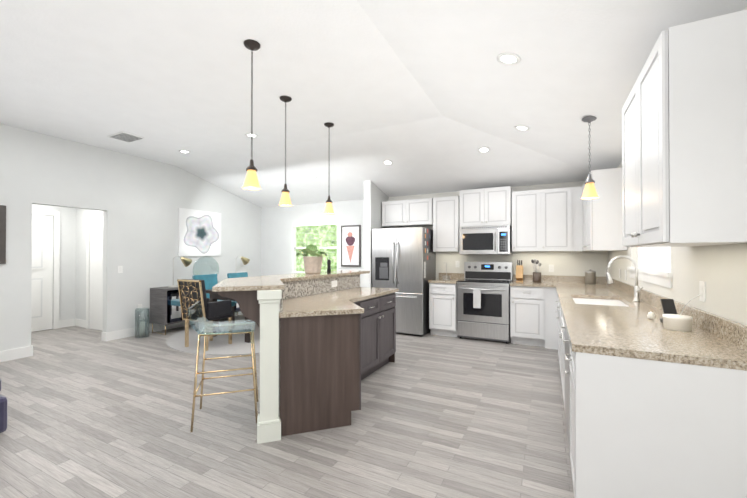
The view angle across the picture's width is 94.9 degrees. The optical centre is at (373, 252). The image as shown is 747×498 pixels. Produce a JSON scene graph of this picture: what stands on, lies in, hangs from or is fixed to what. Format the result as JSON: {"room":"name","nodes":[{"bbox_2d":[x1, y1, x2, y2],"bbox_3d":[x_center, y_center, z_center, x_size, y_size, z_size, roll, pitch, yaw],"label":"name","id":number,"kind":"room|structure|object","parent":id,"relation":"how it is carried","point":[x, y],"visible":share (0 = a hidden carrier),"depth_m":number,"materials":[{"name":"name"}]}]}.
{"room":"dining room and kitchen","nodes":[
{"label":"dining room and kitchen","id":0,"kind":"room"},
{"bbox_2d":[32,204,94,331],"bbox_3d":[-5.265,0.121,5.378,1.869,2.500,1.900,0,0,27],"label":"wall","id":1,"kind":"structure","parent":0,"point":[72,301],"depth_m":6.37,"materials":[{"name":"paint"}]},
{"bbox_2d":[31,209,59,331],"bbox_3d":[-5.938,0.314,5.790,0.050,2.120,0.990,0,0,27],"label":"door","id":2,"kind":"structure","parent":1,"relation":"in","point":[45,291],"depth_m":6.06,"materials":[{"name":"paint"}]},
{"bbox_2d":[74,318,85,327],"bbox_3d":[-5.406,1.310,6.350,0.489,0.135,0.015,0,0,27],"label":"baseboard","id":3,"kind":"structure","parent":1,"relation":"attached to","point":[77,322],"depth_m":6.35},
{"bbox_2d":[86,210,102,330],"bbox_3d":[-4.782,0.315,5.986,0.940,2.120,0.111,0,0,27],"label":"door","id":4,"kind":"structure","parent":1,"relation":"in","point":[94,272],"depth_m":6.09,"materials":[{"name":"white wood"}]},
{"bbox_2d":[0,123,260,350],"bbox_3d":[-4.901,-0.150,3.895,0.120,3.020,9.880,0,0,27],"label":"wall","id":5,"kind":"structure","parent":0,"point":[138,201],"depth_m":5.43,"materials":[{"name":"paint"}]},
{"bbox_2d":[0,205,5,263],"bbox_3d":[-4.794,-0.225,3.937,0.031,0.730,0.810,0,0,27],"label":"wall mirror","id":6,"kind":"object","parent":5,"relation":"attached to","point":[2,234],"visible":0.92,"depth_m":4.26,"materials":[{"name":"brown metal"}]},
{"bbox_2d":[0,345,32,361],"bbox_3d":[-5.784,1.279,1.988,0.015,0.135,5.696,0,0,27],"label":"baseboard","id":7,"kind":"structure","parent":5,"relation":"attached to","point":[15,353],"depth_m":4.38,"materials":[{"name":"white wood"}]},
{"bbox_2d":[118,266,122,272],"bbox_3d":[-4.034,0.271,5.460,0.009,0.116,0.072,0,0,27],"label":"light switch","id":8,"kind":"object","parent":5,"relation":"attached to","point":[120,268],"depth_m":5.46,"materials":[{"name":"white plastic"}]},
{"bbox_2d":[104,311,242,340],"bbox_3d":[-3.392,1.313,6.715,0.015,0.135,3.225,0,0,27],"label":"baseboard","id":9,"kind":"structure","parent":5,"relation":"attached to","point":[108,336],"depth_m":5.62,"materials":[{"name":"white wood"}]},
{"bbox_2d":[178,208,220,255],"bbox_3d":[-3.383,-0.375,6.721,0.036,0.890,0.910,0,0,27],"label":"framed picture","id":10,"kind":"object","parent":5,"relation":"attached to","point":[199,232],"visible":0.86,"depth_m":6.66},
{"bbox_2d":[0,315,573,497],"bbox_3d":[-2.717,1.382,2.740,9.250,0.060,10.010,0,0,27],"label":"floor","id":11,"kind":"structure","parent":0,"point":[91,414],"depth_m":2.62,"materials":[{"name":"grey wood"}]},
{"bbox_2d":[0,378,7,432],"bbox_3d":[-3.586,1.120,2.431,1.580,0.460,0.970,0,0,27],"label":"ottoman","id":12,"kind":"object","parent":11,"relation":"on","point":[3,413],"visible":1,"depth_m":2.49,"materials":[{"name":"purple fabric"}]},
{"bbox_2d":[135,308,149,337],"bbox_3d":[-3.756,1.141,5.571,0.200,0.460,0.200,0,0,27],"label":"hurricane vase","id":13,"kind":"object","parent":11,"relation":"on","point":[146,320],"visible":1,"depth_m":5.54,"materials":[{"name":"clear glass"}]},
{"bbox_2d":[139,322,144,336],"bbox_3d":[-3.756,1.244,5.570,0.076,0.226,0.076,0,0,27],"label":"pillar candle","id":14,"kind":"object","parent":13,"relation":"in","point":[141,331],"depth_m":5.54,"materials":[{"name":"wax"}]},
{"bbox_2d":[150,282,240,334],"bbox_3d":[-3.201,0.994,6.585,0.436,0.770,1.870,0,0,27],"label":"sideboard","id":15,"kind":"object","parent":11,"relation":"on","point":[165,307],"visible":0.46,"depth_m":5.76,"materials":[{"name":"grey wood"}]},
{"bbox_2d":[169,256,191,286],"bbox_3d":[-3.455,0.335,6.128,0.170,0.540,0.407,0,0,27],"label":"table lamp","id":16,"kind":"object","parent":15,"relation":"on","point":[186,262],"visible":1,"depth_m":6.16,"materials":[{"name":"gold metal"}]},
{"bbox_2d":[193,256,218,274],"bbox_3d":[-3.250,0.338,6.648,0.094,0.540,0.537,0,0,27],"label":"disc sculpture","id":17,"kind":"object","parent":15,"relation":"on","point":[212,259],"visible":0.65,"depth_m":6.67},
{"bbox_2d":[236,256,249,264],"bbox_3d":[-2.841,0.344,7.342,0.170,0.540,0.407,0,0,27],"label":"table lamp","id":18,"kind":"object","parent":15,"relation":"on","point":[245,260],"visible":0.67,"depth_m":7.40,"materials":[{"name":"gold metal"}]},
{"bbox_2d":[166,319,259,354],"bbox_3d":[-1.988,1.368,5.896,2.700,0.011,2.700,0,0,27],"label":"round rug","id":19,"kind":"object","parent":11,"relation":"on","point":[220,345],"visible":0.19,"depth_m":5.11,"materials":[{"name":"white fabric"}]},
{"bbox_2d":[177,279,232,350],"bbox_3d":[-2.426,0.867,4.968,0.550,0.977,0.559,0,0,27],"label":"dining chair","id":20,"kind":"object","parent":19,"relation":"on","point":[192,292],"visible":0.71,"depth_m":4.80,"materials":[{"name":"black leather"}]},
{"bbox_2d":[192,274,234,330],"bbox_3d":[-2.824,0.879,6.065,0.540,0.967,0.480,0,0,27],"label":"dining chair","id":21,"kind":"object","parent":19,"relation":"on","point":[211,280],"visible":0.35,"depth_m":6.15,"materials":[{"name":"blue fabric"}]},
{"bbox_2d":[206,289,253,342],"bbox_3d":[-1.948,0.986,5.979,1.000,0.752,1.520,0,0,27],"label":"dining table","id":22,"kind":"object","parent":19,"relation":"on","point":[214,296],"visible":0.12,"depth_m":5.43,"materials":[{"name":"brown wood"}]},
{"bbox_2d":[227,272,247,310],"bbox_3d":[-2.494,0.884,6.716,0.540,0.967,0.480,0,0,27],"label":"dining chair","id":23,"kind":"object","parent":19,"relation":"on","point":[237,275],"visible":0.19,"depth_m":6.76,"materials":[{"name":"blue fabric"}]},
{"bbox_2d":[188,301,257,431],"bbox_3d":[-1.220,0.888,2.847,0.501,0.931,0.430,0,0,-18],"label":"bar stool","id":24,"kind":"object","parent":11,"relation":"on","point":[253,367],"visible":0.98,"depth_m":2.74,"materials":[{"name":"gold metal"}]},
{"bbox_2d":[218,278,398,443],"bbox_3d":[-0.352,0.817,3.368,1.047,1.079,2.290,0,0,27],"label":"kitchen island","id":25,"kind":"object","parent":11,"relation":"on","point":[327,343],"depth_m":2.61,"materials":[{"name":"wood"}]},
{"bbox_2d":[212,270,369,293],"bbox_3d":[-0.640,0.262,3.585,0.961,0.032,2.620,0,0,27],"label":"island countertop","id":26,"kind":"structure","parent":25,"relation":"on","point":[269,282],"depth_m":3.20,"materials":[{"name":"beige stone"}]},
{"bbox_2d":[303,256,322,273],"bbox_3d":[-0.723,0.148,4.087,0.240,0.200,0.240,0,0,27],"label":"plant pot","id":27,"kind":"object","parent":26,"relation":"on","point":[313,265],"visible":1,"depth_m":4.00,"materials":[{"name":"ceramic"}]},
{"bbox_2d":[294,243,329,256],"bbox_3d":[-0.727,-0.018,4.096,0.505,0.199,0.453,0,0,27],"label":"potted plant","id":28,"kind":"object","parent":27,"relation":"on","point":[312,250],"visible":0.79,"depth_m":4.01,"materials":[{"name":"green plant"}]},
{"bbox_2d":[327,259,330,272],"bbox_3d":[-0.552,0.167,4.247,0.050,0.165,0.049,0,0,27],"label":"pepper mill","id":29,"kind":"object","parent":26,"relation":"on","point":[328,266],"visible":1,"depth_m":4.23,"materials":[{"name":"black plastic"}]},
{"bbox_2d":[372,227,435,335],"bbox_3d":[0.532,0.483,6.035,0.919,1.785,0.828,0,0,27],"label":"refrigerator","id":30,"kind":"object","parent":11,"relation":"on","point":[404,261],"visible":0.65,"depth_m":5.69,"materials":[{"name":"metal"}]},
{"bbox_2d":[457,262,512,342],"bbox_3d":[1.786,0.764,5.498,0.770,1.215,0.670,0,0,27],"label":"range oven","id":31,"kind":"object","parent":11,"relation":"on","point":[483,300],"visible":1,"depth_m":5.29,"materials":[{"name":"metal"}]},
{"bbox_2d":[429,283,557,349],"bbox_3d":[1.882,0.934,5.486,1.879,0.874,0.654,0,0,27],"label":"base cabinet","id":32,"kind":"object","parent":11,"relation":"on","point":[533,319],"depth_m":5.02,"materials":[{"name":"white wood"}]},
{"bbox_2d":[428,273,463,283],"bbox_3d":[1.248,0.432,5.820,0.460,0.135,0.637,0,0,27],"label":"countertop","id":33,"kind":"structure","parent":32,"relation":"on","point":[454,277],"depth_m":5.99,"materials":[{"name":"stone"}]},
{"bbox_2d":[510,274,551,286],"bbox_3d":[2.412,0.428,5.218,0.580,0.135,0.662,0,0,27],"label":"countertop","id":34,"kind":"structure","parent":32,"relation":"on","point":[546,280],"depth_m":5.24,"materials":[{"name":"stone"}]},
{"bbox_2d":[516,260,522,281],"bbox_3d":[2.324,0.293,5.456,0.100,0.335,0.225,0,0,27],"label":"knife block","id":35,"kind":"object","parent":34,"relation":"on","point":[519,272],"visible":1,"depth_m":5.42,"materials":[{"name":"brown wood"}]},
{"bbox_2d":[531,259,540,281],"bbox_3d":[2.528,0.276,5.321,0.140,0.368,0.218,0,0,27],"label":"utensil crock","id":36,"kind":"object","parent":34,"relation":"on","point":[536,275],"visible":1,"depth_m":5.27,"materials":[{"name":"ceramic"}]},
{"bbox_2d":[555,298,746,497],"bbox_3d":[2.058,0.917,3.073,0.719,0.874,3.596,0,0,27],"label":"base cabinet","id":37,"kind":"object","parent":11,"relation":"on","point":[639,428],"depth_m":1.49,"materials":[{"name":"white wood"}]},
{"bbox_2d":[552,275,746,370],"bbox_3d":[2.193,0.503,3.344,0.722,0.314,4.202,0,0,27],"label":"countertop","id":38,"kind":"structure","parent":37,"relation":"on","point":[632,330],"depth_m":1.84,"materials":[{"name":"stone"}]},
{"bbox_2d":[585,269,595,283],"bbox_3d":[3.141,0.351,4.966,0.136,0.212,0.136,0,0,27],"label":"canister","id":39,"kind":"object","parent":38,"relation":"on","point":[590,276],"visible":1,"depth_m":4.92,"materials":[{"name":"silver metal"}]},
{"bbox_2d":[606,256,642,301],"bbox_3d":[2.273,0.236,3.113,0.265,0.416,0.153,0,0,27],"label":"faucet","id":40,"kind":"object","parent":38,"relation":"on","point":[637,290],"visible":1,"depth_m":3.11,"materials":[{"name":"silver metal"}]},
{"bbox_2d":[647,295,699,322],"bbox_3d":[1.861,0.341,2.138,0.210,0.191,0.222,0,0,27],"label":"phone","id":41,"kind":"object","parent":38,"relation":"on","point":[668,306],"visible":0.6,"depth_m":2.14,"materials":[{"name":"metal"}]},
{"bbox_2d":[662,314,692,330],"bbox_3d":[1.727,0.398,1.949,0.128,0.075,0.128,0,0,27],"label":"candle tin","id":42,"kind":"object","parent":38,"relation":"on","point":[676,322],"visible":1,"depth_m":1.91,"materials":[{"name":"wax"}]},
{"bbox_2d":[0,0,746,207],"bbox_3d":[-1.795,-1.381,2.273,7.096,0.600,9.974,0,0,27],"label":"ceiling","id":43,"kind":"structure","parent":0,"point":[428,96],"depth_m":3.13,"materials":[{"name":"paint"}]},
{"bbox_2d":[107,131,144,142],"bbox_3d":[-3.430,-1.595,4.753,0.380,0.015,0.280,0,0,27],"label":"ceiling vent","id":44,"kind":"object","parent":43,"relation":"in","point":[125,136],"visible":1,"depth_m":4.74,"materials":[{"name":"metal"}]},
{"bbox_2d":[245,133,257,137],"bbox_3d":[-1.668,-1.599,4.690,0.164,0.009,0.164,0,0,27],"label":"recessed light","id":45,"kind":"object","parent":43,"relation":"in","point":[249,135],"visible":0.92,"depth_m":4.68,"materials":[{"name":"white"}]},
{"bbox_2d":[242,39,260,189],"bbox_3d":[-0.944,-1.058,2.662,0.140,1.119,0.140,0,0,27],"label":"pendant light","id":46,"kind":"object","parent":43,"relation":"hanging from","point":[251,181],"visible":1,"depth_m":2.65,"materials":[{"name":"yellow glass"}]},
{"bbox_2d":[279,96,291,205],"bbox_3d":[-0.917,-1.052,3.578,0.140,1.119,0.140,0,0,27],"label":"pendant light","id":47,"kind":"object","parent":43,"relation":"hanging from","point":[285,200],"visible":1,"depth_m":3.55,"materials":[{"name":"yellow glass"}]},
{"bbox_2d":[323,122,334,213],"bbox_3d":[-0.556,-1.047,4.292,0.140,1.119,0.140,0,0,27],"label":"pendant light","id":48,"kind":"object","parent":43,"relation":"hanging from","point":[329,209],"visible":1,"depth_m":4.27,"materials":[{"name":"yellow glass"}]},
{"bbox_2d":[383,160,392,164],"bbox_3d":[0.222,-1.388,5.300,0.164,0.045,0.161,0,0,27],"label":"recessed light","id":49,"kind":"object","parent":43,"relation":"in","point":[387,162],"visible":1,"depth_m":5.30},
{"bbox_2d":[478,146,489,152],"bbox_3d":[1.498,-1.393,4.655,0.164,0.045,0.161,0,0,27],"label":"recessed light","id":50,"kind":"object","parent":43,"relation":"in","point":[484,149],"visible":1,"depth_m":4.65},
{"bbox_2d":[497,53,520,64],"bbox_3d":[0.968,-1.387,2.458,0.160,0.048,0.164,0,0,27],"label":"recessed light","id":51,"kind":"object","parent":43,"relation":"in","point":[508,58],"visible":1,"depth_m":2.45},
{"bbox_2d":[514,125,529,130],"bbox_3d":[1.645,-1.377,3.797,0.160,0.048,0.164,0,0,27],"label":"recessed light","id":52,"kind":"object","parent":43,"relation":"in","point":[521,127],"visible":1,"depth_m":3.79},
{"bbox_2d":[581,116,598,198],"bbox_3d":[1.969,-0.861,3.124,0.140,0.730,0.140,0,0,27],"label":"pendant light","id":53,"kind":"object","parent":43,"relation":"hanging from","point":[589,192],"visible":1,"depth_m":3.10,"materials":[{"name":"glass"}]},
{"bbox_2d":[363,180,387,286],"bbox_3d":[0.057,0.018,6.360,0.140,2.720,0.758,0,0,27],"label":"wall","id":54,"kind":"structure","parent":0,"point":[375,196],"depth_m":6.04,"materials":[{"name":"paint"}]},
{"bbox_2d":[261,181,607,286],"bbox_3d":[0.479,0.130,6.640,7.000,2.500,0.120,0,0,27],"label":"wall","id":55,"kind":"structure","parent":0,"point":[277,241],"depth_m":6.94,"materials":[{"name":"paint"}]},
{"bbox_2d":[292,221,336,272],"bbox_3d":[-1.278,-0.097,7.509,1.190,1.115,0.120,0,0,27],"label":"dining room window","id":56,"kind":"structure","parent":55,"relation":"in","point":[322,234],"depth_m":7.52,"materials":[{"name":"white glass"}]},
{"bbox_2d":[341,225,360,266],"bbox_3d":[-0.467,-0.133,7.031,0.460,0.850,0.037,0,0,27],"label":"framed picture","id":57,"kind":"object","parent":55,"relation":"attached to","point":[350,245],"visible":1,"depth_m":7.01,"materials":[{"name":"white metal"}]},
{"bbox_2d":[382,198,433,227],"bbox_3d":[0.660,-0.713,6.288,0.965,0.459,0.348,0,0,27],"label":"upper cabinet","id":58,"kind":"object","parent":55,"relation":"attached to","point":[416,212],"depth_m":6.12,"materials":[{"name":"white wood"}]},
{"bbox_2d":[430,196,458,251],"bbox_3d":[1.298,-0.478,5.963,0.445,0.934,0.348,0,0,27],"label":"upper cabinet","id":59,"kind":"object","parent":55,"relation":"attached to","point":[445,226],"depth_m":5.81,"materials":[{"name":"white wood"}]},
{"bbox_2d":[458,186,512,227],"bbox_3d":[1.862,-0.733,5.680,0.800,0.610,0.348,0,0,27],"label":"upper cabinet","id":60,"kind":"object","parent":55,"relation":"attached to","point":[484,206],"depth_m":5.52,"materials":[{"name":"white wood"}]},
{"bbox_2d":[459,225,511,253],"bbox_3d":[1.840,-0.195,5.633,0.780,0.455,0.440,0,0,27],"label":"over-the-range microwave","id":61,"kind":"object","parent":60,"relation":"attached to","point":[496,239],"visible":1,"depth_m":5.47,"materials":[{"name":"metal"}]},
{"bbox_2d":[510,189,545,251],"bbox_3d":[2.436,-0.482,5.387,0.467,0.934,0.348,0,0,27],"label":"upper cabinet","id":62,"kind":"object","parent":55,"relation":"attached to","point":[527,208],"depth_m":5.23,"materials":[{"name":"white wood"}]},
{"bbox_2d":[549,265,553,271],"bbox_3d":[2.797,0.251,5.394,0.072,0.116,0.007,0,0,27],"label":"outlet","id":63,"kind":"object","parent":55,"relation":"attached to","point":[551,267],"depth_m":5.39,"materials":[{"name":"white plastic"}]},
{"bbox_2d":[546,187,573,251],"bbox_3d":[2.751,-0.483,5.228,0.466,0.934,0.348,0,0,27],"label":"upper cabinet","id":64,"kind":"object","parent":55,"relation":"attached to","point":[556,219],"depth_m":5.04,"materials":[{"name":"white wood"}]},
{"bbox_2d":[608,6,746,325],"bbox_3d":[1.318,0.087,0.679,0.120,2.500,9.760,0,0,27],"label":"wall","id":65,"kind":"structure","parent":0,"point":[720,271],"depth_m":1.94,"materials":[{"name":"paint"}]},
{"bbox_2d":[582,168,626,250],"bbox_3d":[2.928,-0.489,4.391,0.348,0.934,1.030,0,0,27],"label":"upper cabinet","id":66,"kind":"object","parent":65,"relation":"attached to","point":[602,230],"depth_m":3.95,"materials":[{"name":"white wood"}]},
{"bbox_2d":[627,247,672,287],"bbox_3d":[2.506,-0.266,3.084,0.130,1.060,1.400,0,0,27],"label":"kitchen window","id":67,"kind":"structure","parent":65,"relation":"in","point":[654,265],"depth_m":3.07,"materials":[{"name":"white glass"}]},
{"bbox_2d":[622,9,746,246],"bbox_3d":[1.627,-0.512,1.849,0.374,0.945,0.920,0,0,27],"label":"upper cabinet","id":68,"kind":"object","parent":65,"relation":"attached to","point":[684,146],"visible":1,"depth_m":1.47,"materials":[{"name":"white wood"}]},
{"bbox_2d":[699,281,705,301],"bbox_3d":[1.910,0.227,1.992,0.007,0.116,0.072,0,0,27],"label":"outlet","id":69,"kind":"object","parent":65,"relation":"attached to","point":[702,288],"depth_m":1.98,"materials":[{"name":"white plastic"}]}
]}

